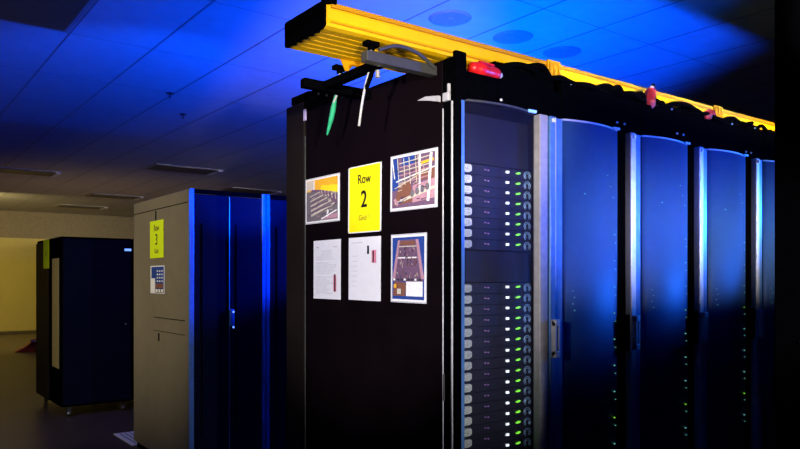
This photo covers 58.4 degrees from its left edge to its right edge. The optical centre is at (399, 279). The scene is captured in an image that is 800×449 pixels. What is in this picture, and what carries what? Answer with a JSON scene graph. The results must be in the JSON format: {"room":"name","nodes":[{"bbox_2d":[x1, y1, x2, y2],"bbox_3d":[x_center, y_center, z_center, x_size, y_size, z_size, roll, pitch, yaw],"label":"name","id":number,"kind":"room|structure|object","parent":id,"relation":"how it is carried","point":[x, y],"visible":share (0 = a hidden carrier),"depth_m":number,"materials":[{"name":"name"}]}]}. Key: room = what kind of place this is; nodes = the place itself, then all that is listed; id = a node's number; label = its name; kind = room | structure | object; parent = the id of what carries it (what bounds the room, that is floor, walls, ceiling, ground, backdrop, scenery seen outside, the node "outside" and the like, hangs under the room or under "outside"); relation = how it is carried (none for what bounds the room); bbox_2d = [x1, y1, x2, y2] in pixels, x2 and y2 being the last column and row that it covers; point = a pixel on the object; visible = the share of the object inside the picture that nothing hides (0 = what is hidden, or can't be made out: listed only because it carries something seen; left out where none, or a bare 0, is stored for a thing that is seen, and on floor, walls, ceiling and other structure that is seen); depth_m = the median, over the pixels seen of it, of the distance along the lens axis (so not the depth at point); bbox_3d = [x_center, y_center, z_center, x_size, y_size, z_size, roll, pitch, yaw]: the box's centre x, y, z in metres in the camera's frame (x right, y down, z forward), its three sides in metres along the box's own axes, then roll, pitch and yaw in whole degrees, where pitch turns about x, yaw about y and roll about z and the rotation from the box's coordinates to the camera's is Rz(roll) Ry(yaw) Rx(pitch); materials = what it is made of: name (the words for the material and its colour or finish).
{"room":"server room","nodes":[
{"label":"server room","id":0,"kind":"room"},
{"bbox_2d":[0,237,46,330],"bbox_3d":[-9.153,-0.200,19.460,15.200,3.200,0.100,0,0,-37],"label":"wall","id":1,"kind":"structure","parent":0,"point":[17,255],"depth_m":18.76,"materials":[{"name":"yellow paint"}]},
{"bbox_2d":[0,330,35,333],"bbox_3d":[-9.118,1.365,19.414,15.200,0.070,0.015,0,0,-37],"label":"baseboard","id":2,"kind":"structure","parent":1,"relation":"attached to","point":[26,331],"depth_m":18.72,"materials":[{"name":"brown wood"}]},
{"bbox_2d":[0,210,133,238],"bbox_3d":[-9.108,-1.450,19.400,15.200,0.700,0.050,0,0,-37],"label":"wall","id":3,"kind":"structure","parent":1,"relation":"attached to","point":[13,224],"depth_m":19.34,"materials":[{"name":"paint"}]},
{"bbox_2d":[0,333,139,448],"bbox_3d":[-2.082,1.450,10.075,15.200,0.100,23.400,0,0,-37],"label":"floor","id":4,"kind":"structure","parent":0,"point":[27,421],"depth_m":7.29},
{"bbox_2d":[14,338,35,351],"bbox_3d":[-7.244,1.272,14.024,0.532,0.256,0.316,0,0,-37],"label":"bag","id":5,"kind":"object","parent":4,"relation":"on","point":[30,346],"visible":0.66,"depth_m":13.94,"materials":[{"name":"red plastic"}]},
{"bbox_2d":[36,236,130,415],"bbox_3d":[-3.533,0.477,7.970,0.712,1.845,1.278,0,0,-37],"label":"rack","id":6,"kind":"object","parent":4,"relation":"on","point":[83,297],"visible":1,"depth_m":7.50,"materials":[{"name":"black metal"}]},
{"bbox_2d":[43,239,48,268],"bbox_3d":[-3.852,-0.280,7.793,0.004,0.310,0.297,0,0,-37],"label":"sign","id":7,"kind":"object","parent":6,"relation":"attached to","point":[45,242],"visible":1,"depth_m":7.81,"materials":[{"name":"paper"}]},
{"bbox_2d":[114,431,136,445],"bbox_3d":[-2.186,1.395,6.441,0.600,0.008,0.560,0,0,-37],"label":"floor vent","id":8,"kind":"object","parent":4,"relation":"on","point":[128,437],"depth_m":6.33,"materials":[{"name":"plastic"}]},
{"bbox_2d":[131,239,133,399],"bbox_3d":[-2.953,0.477,8.406,0.700,1.845,1.278,0,0,-37],"label":"server cabinet","id":9,"kind":"object","parent":4,"relation":"on","point":[132,240],"visible":0.07,"depth_m":7.75,"materials":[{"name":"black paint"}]},
{"bbox_2d":[134,188,264,448],"bbox_3d":[-1.612,0.380,5.667,0.584,2.040,1.328,0,0,-37],"label":"tall cabinet","id":10,"kind":"object","parent":4,"relation":"on","point":[199,344],"visible":1,"depth_m":5.22,"materials":[{"name":"metal"}]},
{"bbox_2d":[150,219,163,257],"bbox_3d":[-1.885,-0.316,5.545,0.004,0.290,0.316,0,0,-37],"label":"sign","id":11,"kind":"object","parent":10,"relation":"attached to","point":[156,227],"visible":1,"depth_m":5.53,"materials":[{"name":"paper"}]},
{"bbox_2d":[150,265,164,293],"bbox_3d":[-1.875,-0.003,5.531,0.004,0.215,0.326,0,0,-37],"label":"card","id":12,"kind":"object","parent":10,"relation":"attached to","point":[157,273],"visible":1,"depth_m":5.52,"materials":[{"name":"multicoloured paper"}]},
{"bbox_2d":[265,194,286,448],"bbox_3d":[-1.143,0.380,6.020,0.580,2.040,1.328,0,0,-37],"label":"tall cabinet","id":13,"kind":"object","parent":4,"relation":"on","point":[275,205],"visible":0.25,"depth_m":5.39,"materials":[{"name":"metal"}]},
{"bbox_2d":[287,50,561,448],"bbox_3d":[0.319,0.168,3.800,1.316,2.345,1.474,0,0,-37],"label":"rack","id":14,"kind":"object","parent":4,"relation":"on","point":[383,374],"visible":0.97,"depth_m":3.17,"materials":[{"name":"black metal"}]},
{"bbox_2d":[305,173,339,224],"bbox_3d":[-0.405,-0.414,3.683,0.010,0.239,0.342,0,0,-37],"label":"print","id":15,"kind":"object","parent":14,"relation":"attached to","point":[323,192],"visible":1,"depth_m":3.67},
{"bbox_2d":[314,239,340,299],"bbox_3d":[-0.374,-0.053,3.648,0.004,0.301,0.264,0,0,-37],"label":"paper notice","id":16,"kind":"object","parent":14,"relation":"attached to","point":[327,253],"visible":1,"depth_m":3.64,"materials":[{"name":"grey paper"}]},
{"bbox_2d":[316,246,336,293],"bbox_3d":[-0.376,-0.051,3.650,0.003,0.239,0.206,0,0,-37],"label":"print","id":17,"kind":"object","parent":16,"relation":"attached to","point":[326,256],"depth_m":3.65,"materials":[{"name":"grey paper"}]},
{"bbox_2d":[326,95,337,134],"bbox_3d":[-0.305,-0.791,3.305,0.026,0.229,0.128,0,0,-37],"label":"cable","id":18,"kind":"object","parent":14,"relation":"hanging from","point":[333,107],"visible":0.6,"depth_m":3.31,"materials":[{"name":"green plastic"}]},
{"bbox_2d":[358,72,368,125],"bbox_3d":[-0.135,-0.757,2.938,0.011,0.233,0.130,0,0,-37],"label":"cable","id":19,"kind":"object","parent":14,"relation":"hanging from","point":[364,90],"visible":0.72,"depth_m":2.96,"materials":[{"name":"white plastic"}]},
{"bbox_2d":[348,161,381,233],"bbox_3d":[-0.169,-0.383,3.376,0.003,0.319,0.276,0,1,-37],"label":"sign","id":20,"kind":"object","parent":14,"relation":"attached to","point":[364,181],"visible":1,"depth_m":3.37,"materials":[{"name":"yellow paper"}]},
{"bbox_2d":[349,236,380,300],"bbox_3d":[-0.169,-0.053,3.377,0.003,0.299,0.268,0,0,-37],"label":"paper notice","id":21,"kind":"object","parent":14,"relation":"attached to","point":[364,252],"visible":1,"depth_m":3.37,"materials":[{"name":"grey paper"}]},
{"bbox_2d":[358,242,375,262],"bbox_3d":[-0.174,-0.074,3.382,0.001,0.210,0.212,0,0,-37],"label":"print","id":22,"kind":"object","parent":21,"relation":"attached to","point":[366,250],"depth_m":3.36,"materials":[{"name":"grey paper"}]},
{"bbox_2d":[301,39,436,99],"bbox_3d":[-0.135,-0.871,3.041,0.354,0.112,0.539,0,0,-37],"label":"support bracket","id":23,"kind":"object","parent":14,"relation":"attached to","point":[373,60],"visible":0.98,"depth_m":2.91,"materials":[{"name":"grey metal"}]},
{"bbox_2d":[360,68,380,93],"bbox_3d":[-0.117,-0.822,2.923,0.020,0.100,0.140,0,0,-37],"label":"cable","id":24,"kind":"object","parent":14,"relation":"hanging from","point":[371,73],"visible":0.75,"depth_m":2.93,"materials":[{"name":"black rubber"}]},
{"bbox_2d":[391,232,426,303],"bbox_3d":[0.032,-0.051,3.104,0.010,0.300,0.253,0,0,-37],"label":"print","id":25,"kind":"object","parent":14,"relation":"attached to","point":[408,251],"visible":1,"depth_m":3.10},
{"bbox_2d":[390,147,437,211],"bbox_3d":[0.053,-0.426,3.076,0.011,0.247,0.329,0,1,-37],"label":"print","id":26,"kind":"object","parent":14,"relation":"attached to","point":[413,175],"visible":1,"depth_m":3.07},
{"bbox_2d":[467,61,505,79],"bbox_3d":[0.375,-0.880,3.031,0.211,0.069,0.066,2,-1,-37],"label":"plug","id":27,"kind":"object","parent":14,"relation":"on","point":[479,67],"visible":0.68,"depth_m":2.98,"materials":[{"name":"red plastic"}]},
{"bbox_2d":[465,113,527,170],"bbox_3d":[0.393,-0.598,3.107,0.432,0.205,0.030,0,0,-37],"label":"panel","id":28,"kind":"object","parent":14,"relation":"attached to","point":[512,139],"visible":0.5,"depth_m":3.11,"materials":[{"name":"black metal"}]},
{"bbox_2d":[465,251,527,281],"bbox_3d":[0.393,-0.057,3.107,0.432,0.130,0.030,0,0,-37],"label":"panel","id":29,"kind":"object","parent":14,"relation":"attached to","point":[512,261],"visible":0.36,"depth_m":3.11,"materials":[{"name":"black metal"}]},
{"bbox_2d":[465,239,531,251],"bbox_3d":[0.152,-0.149,3.428,0.432,0.043,0.918,0,0,-37],"label":"server","id":30,"kind":"object","parent":14,"relation":"in","point":[512,244],"visible":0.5,"depth_m":3.09,"materials":[{"name":"black metal"}]},
{"bbox_2d":[465,436,531,448],"bbox_3d":[0.152,0.722,3.428,0.432,0.043,0.918,0,0,-37],"label":"server","id":31,"kind":"object","parent":14,"relation":"in","point":[512,441],"visible":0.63,"depth_m":3.12,"materials":[{"name":"black metal"}]},
{"bbox_2d":[465,426,531,447],"bbox_3d":[0.152,0.676,3.428,0.432,0.043,0.918,0,0,-37],"label":"server","id":32,"kind":"object","parent":14,"relation":"in","point":[512,432],"visible":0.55,"depth_m":3.08,"materials":[{"name":"black metal"}]},
{"bbox_2d":[465,228,531,241],"bbox_3d":[0.152,-0.194,3.428,0.432,0.043,0.918,0,0,-37],"label":"server","id":33,"kind":"object","parent":14,"relation":"in","point":[512,233],"visible":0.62,"depth_m":3.08,"materials":[{"name":"black metal"}]},
{"bbox_2d":[465,416,531,436],"bbox_3d":[0.152,0.630,3.428,0.432,0.043,0.918,0,0,-37],"label":"server","id":34,"kind":"object","parent":14,"relation":"in","point":[513,420],"visible":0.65,"depth_m":3.08,"materials":[{"name":"black metal"}]},
{"bbox_2d":[465,217,531,231],"bbox_3d":[0.152,-0.239,3.428,0.432,0.043,0.918,0,0,-37],"label":"server","id":35,"kind":"object","parent":14,"relation":"in","point":[511,222],"visible":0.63,"depth_m":3.08,"materials":[{"name":"black metal"}]},
{"bbox_2d":[465,405,531,425],"bbox_3d":[0.152,0.585,3.428,0.432,0.043,0.918,0,0,-37],"label":"server","id":36,"kind":"object","parent":14,"relation":"in","point":[512,411],"visible":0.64,"depth_m":3.08,"materials":[{"name":"black metal"}]},
{"bbox_2d":[465,206,531,221],"bbox_3d":[0.152,-0.284,3.428,0.432,0.043,0.918,0,0,-37],"label":"server","id":37,"kind":"object","parent":14,"relation":"in","point":[512,212],"visible":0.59,"depth_m":3.08,"materials":[{"name":"black metal"}]},
{"bbox_2d":[465,395,531,414],"bbox_3d":[0.152,0.539,3.428,0.432,0.043,0.918,0,0,-37],"label":"server","id":38,"kind":"object","parent":14,"relation":"in","point":[512,401],"visible":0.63,"depth_m":3.08,"materials":[{"name":"black metal"}]},
{"bbox_2d":[465,196,531,211],"bbox_3d":[0.152,-0.329,3.428,0.432,0.043,0.918,0,0,-37],"label":"server","id":39,"kind":"object","parent":14,"relation":"in","point":[512,202],"visible":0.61,"depth_m":3.08,"materials":[{"name":"black metal"}]},
{"bbox_2d":[465,385,531,403],"bbox_3d":[0.152,0.493,3.428,0.432,0.043,0.918,0,0,-37],"label":"server","id":40,"kind":"object","parent":14,"relation":"in","point":[511,389],"visible":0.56,"depth_m":3.08,"materials":[{"name":"black metal"}]},
{"bbox_2d":[465,185,531,201],"bbox_3d":[0.152,-0.373,3.428,0.432,0.043,0.918,0,0,-37],"label":"server","id":41,"kind":"object","parent":14,"relation":"in","point":[512,194],"visible":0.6,"depth_m":3.08,"materials":[{"name":"black metal"}]},
{"bbox_2d":[465,375,531,392],"bbox_3d":[0.152,0.447,3.428,0.432,0.043,0.918,0,0,-37],"label":"server","id":42,"kind":"object","parent":14,"relation":"in","point":[512,380],"visible":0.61,"depth_m":3.08,"materials":[{"name":"black metal"}]},
{"bbox_2d":[465,174,531,190],"bbox_3d":[0.152,-0.418,3.428,0.432,0.043,0.918,0,0,-37],"label":"server","id":43,"kind":"object","parent":14,"relation":"in","point":[512,182],"visible":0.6,"depth_m":3.08,"materials":[{"name":"black metal"}]},
{"bbox_2d":[465,163,531,181],"bbox_3d":[0.152,-0.463,3.428,0.432,0.043,0.918,0,0,-37],"label":"server","id":44,"kind":"object","parent":14,"relation":"in","point":[511,172],"visible":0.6,"depth_m":3.08,"materials":[{"name":"black metal"}]},
{"bbox_2d":[465,365,531,381],"bbox_3d":[0.152,0.401,3.428,0.432,0.043,0.918,0,0,-37],"label":"server","id":45,"kind":"object","parent":14,"relation":"in","point":[512,368],"visible":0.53,"depth_m":3.08,"materials":[{"name":"black metal"}]},
{"bbox_2d":[465,354,531,370],"bbox_3d":[0.152,0.356,3.428,0.432,0.043,0.918,0,0,-37],"label":"server","id":46,"kind":"object","parent":14,"relation":"in","point":[512,361],"visible":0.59,"depth_m":3.08,"materials":[{"name":"black metal"}]},
{"bbox_2d":[465,344,531,359],"bbox_3d":[0.152,0.310,3.428,0.432,0.043,0.918,0,0,-37],"label":"server","id":47,"kind":"object","parent":14,"relation":"in","point":[512,347],"visible":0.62,"depth_m":3.08,"materials":[{"name":"black metal"}]},
{"bbox_2d":[465,334,531,348],"bbox_3d":[0.152,0.264,3.428,0.432,0.043,0.918,0,0,-37],"label":"server","id":48,"kind":"object","parent":14,"relation":"in","point":[511,337],"visible":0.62,"depth_m":3.08,"materials":[{"name":"black metal"}]},
{"bbox_2d":[465,324,531,337],"bbox_3d":[0.152,0.218,3.428,0.432,0.043,0.918,0,0,-37],"label":"server","id":49,"kind":"object","parent":14,"relation":"in","point":[512,326],"visible":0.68,"depth_m":3.08,"materials":[{"name":"black metal"}]},
{"bbox_2d":[465,313,531,326],"bbox_3d":[0.152,0.172,3.428,0.432,0.043,0.918,0,0,-37],"label":"server","id":50,"kind":"object","parent":14,"relation":"in","point":[512,316],"visible":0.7,"depth_m":3.08,"materials":[{"name":"black metal"}]},
{"bbox_2d":[465,303,531,315],"bbox_3d":[0.152,0.127,3.428,0.432,0.043,0.918,0,0,-37],"label":"server","id":51,"kind":"object","parent":14,"relation":"in","point":[512,311],"visible":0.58,"depth_m":3.08,"materials":[{"name":"black metal"}]},
{"bbox_2d":[465,293,531,304],"bbox_3d":[0.152,0.081,3.428,0.432,0.043,0.918,0,0,-37],"label":"server","id":52,"kind":"object","parent":14,"relation":"in","point":[512,298],"visible":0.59,"depth_m":3.09,"materials":[{"name":"black metal"}]},
{"bbox_2d":[465,283,531,293],"bbox_3d":[0.152,0.035,3.428,0.432,0.043,0.918,0,0,-37],"label":"server","id":53,"kind":"object","parent":14,"relation":"in","point":[512,285],"visible":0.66,"depth_m":3.08,"materials":[{"name":"black metal"}]},
{"bbox_2d":[285,0,774,130],"bbox_3d":[2.133,-0.963,4.613,6.265,0.155,0.330,0,0,-37],"label":"trough","id":54,"kind":"object","parent":14,"relation":"on","point":[328,28],"visible":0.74,"depth_m":2.89,"materials":[{"name":"yellow plastic"}]},
{"bbox_2d":[644,83,655,107],"bbox_3d":[1.295,-0.948,3.722,0.073,0.157,0.088,0,0,16],"label":"plug","id":55,"kind":"object","parent":54,"relation":"hanging from","point":[650,92],"visible":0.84,"depth_m":3.69,"materials":[{"name":"red plastic"}]},
{"bbox_3d":[0.545,-0.883,3.190,0.386,0.106,0.056,0,0,-37],"label":"junction box","id":56,"kind":"object","parent":14,"relation":"attached to","visible":0},
{"bbox_2d":[501,62,549,81],"bbox_3d":[0.556,-0.930,3.172,0.322,0.053,0.046,0,0,-35],"label":"power cable","id":57,"kind":"object","parent":56,"relation":"on","point":[522,65],"visible":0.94,"depth_m":3.15,"materials":[{"name":"black rubber"}]},
{"bbox_2d":[519,63,552,81],"bbox_3d":[0.610,-0.938,3.210,0.218,0.070,0.059,0,0,-37],"label":"power cable","id":58,"kind":"object","parent":56,"relation":"on","point":[540,66],"visible":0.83,"depth_m":3.20,"materials":[{"name":"black rubber"}]},
{"bbox_2d":[557,83,640,448],"bbox_3d":[0.574,0.190,3.992,0.615,2.300,1.474,0,0,-37],"label":"rack","id":59,"kind":"object","parent":4,"relation":"on","point":[601,132],"visible":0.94,"depth_m":3.40,"materials":[{"name":"metal"}]},
{"bbox_2d":[553,75,586,88],"bbox_3d":[0.780,-0.928,3.352,0.291,0.045,0.034,0,0,-37],"label":"power cable","id":60,"kind":"object","parent":59,"relation":"on","point":[562,76],"visible":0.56,"depth_m":3.32,"materials":[{"name":"black rubber"}]},
{"bbox_2d":[572,82,618,96],"bbox_3d":[0.944,-0.921,3.462,0.425,0.038,0.058,0,0,-35],"label":"power cable","id":61,"kind":"object","parent":59,"relation":"on","point":[587,85],"visible":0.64,"depth_m":3.42,"materials":[{"name":"black rubber"}]},
{"bbox_2d":[588,83,612,90],"bbox_3d":[0.979,-0.933,3.497,0.389,0.063,0.048,0,0,-33],"label":"power cable","id":62,"kind":"object","parent":59,"relation":"on","point":[603,85],"visible":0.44,"depth_m":3.49,"materials":[{"name":"black rubber"}]},
{"bbox_2d":[607,84,630,99],"bbox_3d":[1.093,-0.934,3.564,0.220,0.059,0.056,0,0,-37],"label":"power cable","id":63,"kind":"object","parent":59,"relation":"on","point":[615,87],"visible":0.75,"depth_m":3.52,"materials":[{"name":"black rubber"}]},
{"bbox_2d":[624,91,656,106],"bbox_3d":[1.200,-0.925,3.654,0.364,0.050,0.073,0,0,-37],"label":"power cable","id":64,"kind":"object","parent":59,"relation":"on","point":[633,94],"visible":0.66,"depth_m":3.61,"materials":[{"name":"black rubber"}]},
{"bbox_2d":[640,103,707,448],"bbox_3d":[1.069,0.190,4.365,0.616,2.300,1.474,0,0,-37],"label":"rack","id":65,"kind":"object","parent":4,"relation":"on","point":[673,144],"visible":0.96,"depth_m":3.75,"materials":[{"name":"metal"}]},
{"bbox_2d":[631,91,659,106],"bbox_3d":[1.264,-0.935,3.708,0.263,0.069,0.054,0,0,-37],"label":"power cable","id":66,"kind":"object","parent":65,"relation":"on","point":[641,93],"visible":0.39,"depth_m":3.66,"materials":[{"name":"black rubber"}]},
{"bbox_2d":[637,98,665,108],"bbox_3d":[1.318,-0.927,3.741,0.250,0.044,0.048,0,0,-37],"label":"power cable","id":67,"kind":"object","parent":65,"relation":"on","point":[658,101],"visible":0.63,"depth_m":3.76,"materials":[{"name":"black rubber"}]},
{"bbox_2d":[665,101,704,117],"bbox_3d":[1.562,-0.939,3.929,0.386,0.074,0.047,0,0,-37],"label":"power cable","id":68,"kind":"object","parent":65,"relation":"on","point":[689,106],"visible":0.8,"depth_m":3.90,"materials":[{"name":"black rubber"}]},
{"bbox_2d":[672,108,698,116],"bbox_3d":[1.582,-0.922,3.959,0.287,0.040,0.046,0,0,-37],"label":"power cable","id":69,"kind":"object","parent":65,"relation":"on","point":[674,109],"visible":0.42,"depth_m":3.88,"materials":[{"name":"black rubber"}]},
{"bbox_2d":[684,108,701,114],"bbox_3d":[1.657,-0.933,3.998,0.263,0.059,0.071,0,0,-37],"label":"power cable","id":70,"kind":"object","parent":65,"relation":"on","point":[691,112],"visible":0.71,"depth_m":3.94,"materials":[{"name":"black rubber"}]},
{"bbox_2d":[707,120,763,448],"bbox_3d":[1.568,0.190,4.741,0.626,2.300,1.474,0,0,-37],"label":"rack","id":71,"kind":"object","parent":4,"relation":"on","point":[735,311],"visible":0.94,"depth_m":4.12,"materials":[{"name":"metal"}]},
{"bbox_2d":[704,109,715,119],"bbox_3d":[1.762,-0.938,4.076,0.132,0.072,0.054,0,0,-37],"label":"plug","id":72,"kind":"object","parent":71,"relation":"attached to","point":[712,112],"visible":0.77,"depth_m":4.04,"materials":[{"name":"red plastic"}]},
{"bbox_2d":[692,112,730,124],"bbox_3d":[1.785,-0.926,4.090,0.405,0.043,0.046,0,0,-37],"label":"power cable","id":73,"kind":"object","parent":71,"relation":"on","point":[714,117],"visible":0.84,"depth_m":4.07,"materials":[{"name":"black rubber"}]},
{"bbox_2d":[723,116,757,131],"bbox_3d":[2.023,-0.937,4.292,0.427,0.070,0.040,0,0,-37],"label":"power cable","id":74,"kind":"object","parent":71,"relation":"on","point":[730,118],"visible":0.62,"depth_m":4.26,"materials":[{"name":"black rubber"}]},
{"bbox_2d":[737,121,762,132],"bbox_3d":[2.143,-0.934,4.373,0.285,0.063,0.076,0,0,-42],"label":"power cable","id":75,"kind":"object","parent":71,"relation":"on","point":[750,123],"visible":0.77,"depth_m":4.30,"materials":[{"name":"black rubber"}]},
{"bbox_2d":[762,133,774,448],"bbox_3d":[2.066,0.190,5.116,0.614,2.300,1.474,0,0,-37],"label":"rack","id":76,"kind":"object","parent":4,"relation":"on","point":[768,162],"visible":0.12,"depth_m":4.42,"materials":[{"name":"metal"}]},
{"bbox_2d":[756,124,774,135],"bbox_3d":[2.281,-0.935,4.475,0.244,0.065,0.038,0,0,-35],"label":"power cable","id":77,"kind":"object","parent":76,"relation":"on","point":[762,126],"visible":0.72,"depth_m":4.45,"materials":[{"name":"black rubber"}]},
{"bbox_2d":[0,0,774,216],"bbox_3d":[-2.082,-1.850,10.075,15.200,0.100,23.400,0,0,-37],"label":"ceiling","id":78,"kind":"structure","parent":0,"point":[219,33],"depth_m":6.15,"materials":[{"name":"tile"}]},
{"bbox_2d":[0,167,61,176],"bbox_3d":[-6.245,-1.785,11.829,1.100,0.030,0.600,0,0,-37],"label":"ceiling panel","id":79,"kind":"object","parent":78,"relation":"attached to","point":[2,169],"visible":1,"depth_m":11.86,"materials":[{"name":"grey metal"}]},
{"bbox_2d":[0,0,94,32],"bbox_3d":[-2.286,-1.792,4.538,0.590,0.013,1.200,0,0,-37],"label":"recessed light","id":80,"kind":"object","parent":78,"relation":"in","point":[56,15],"visible":1,"depth_m":4.78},
{"bbox_2d":[55,204,107,209],"bbox_3d":[-7.791,-1.785,17.542,1.100,0.030,0.600,0,0,-37],"label":"ceiling panel","id":81,"kind":"object","parent":78,"relation":"attached to","point":[59,205],"visible":1,"depth_m":17.43,"materials":[{"name":"grey metal"}]},
{"bbox_2d":[58,205,104,208],"bbox_3d":[-7.807,-1.785,17.530,0.960,0.010,0.520,0,0,-37],"label":"diffuser","id":82,"kind":"object","parent":81,"relation":"attached to","point":[68,206],"depth_m":17.45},
{"bbox_2d":[85,193,143,199],"bbox_3d":[-6.110,-1.785,15.349,1.100,0.030,0.600,0,0,-37],"label":"ceiling panel","id":83,"kind":"object","parent":78,"relation":"attached to","point":[90,194],"visible":1,"depth_m":15.27,"materials":[{"name":"grey metal"}]},
{"bbox_2d":[88,194,139,198],"bbox_3d":[-6.126,-1.785,15.337,0.960,0.010,0.520,0,0,-37],"label":"diffuser","id":84,"kind":"object","parent":83,"relation":"attached to","point":[89,195],"depth_m":15.26,"materials":[{"name":"grey metal"}]},
{"bbox_2d":[145,163,224,175],"bbox_3d":[-3.488,-1.785,11.616,1.100,0.030,0.600,0,0,-37],"label":"ceiling panel","id":85,"kind":"object","parent":78,"relation":"attached to","point":[163,167],"visible":1,"depth_m":11.53,"materials":[{"name":"grey metal"}]},
{"bbox_2d":[150,165,217,174],"bbox_3d":[-3.504,-1.785,11.604,0.960,0.010,0.520,0,0,-37],"label":"diffuser","id":86,"kind":"object","parent":85,"relation":"attached to","point":[174,168],"depth_m":11.53,"materials":[{"name":"grey metal"}]},
{"bbox_2d":[219,187,281,194],"bbox_3d":[-2.998,-1.785,14.406,1.100,0.030,0.600,0,0,-37],"label":"ceiling panel","id":87,"kind":"object","parent":78,"relation":"attached to","point":[231,189],"visible":0.87,"depth_m":14.30,"materials":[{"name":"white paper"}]},
{"bbox_2d":[222,188,276,193],"bbox_3d":[-3.014,-1.785,14.394,0.960,0.010,0.520,0,0,-37],"label":"diffuser","id":88,"kind":"object","parent":87,"relation":"attached to","point":[244,190],"depth_m":14.30,"materials":[{"name":"grey metal"}]},
{"bbox_2d":[0,0,774,216],"bbox_3d":[-2.082,-1.799,10.075,15.200,0.002,23.400,0,0,-37],"label":"trim","id":89,"kind":"structure","parent":78,"relation":"attached to","point":[95,3],"depth_m":6.26,"materials":[{"name":"metal"}]},
{"bbox_2d":[428,10,471,25],"bbox_3d":[0.344,-1.794,4.921,0.300,0.011,0.300,0,0,-37],"label":"ceiling vent","id":90,"kind":"object","parent":78,"relation":"in","point":[446,17],"visible":1,"depth_m":4.90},
{"bbox_2d":[493,30,532,43],"bbox_3d":[0.837,-1.794,5.306,0.300,0.011,0.300,0,0,-37],"label":"ceiling vent","id":91,"kind":"object","parent":78,"relation":"in","point":[511,36],"visible":1,"depth_m":5.28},
{"bbox_2d":[543,46,581,57],"bbox_3d":[1.280,-1.794,5.655,0.300,0.011,0.300,0,0,-37],"label":"ceiling vent","id":92,"kind":"object","parent":78,"relation":"in","point":[560,51],"visible":1,"depth_m":5.63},
{"bbox_2d":[775,0,799,448],"bbox_3d":[1.444,-0.197,1.833,0.657,3.194,0.650,0,0,-37],"label":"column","id":93,"kind":"structure","parent":0,"point":[787,12],"depth_m":1.87,"materials":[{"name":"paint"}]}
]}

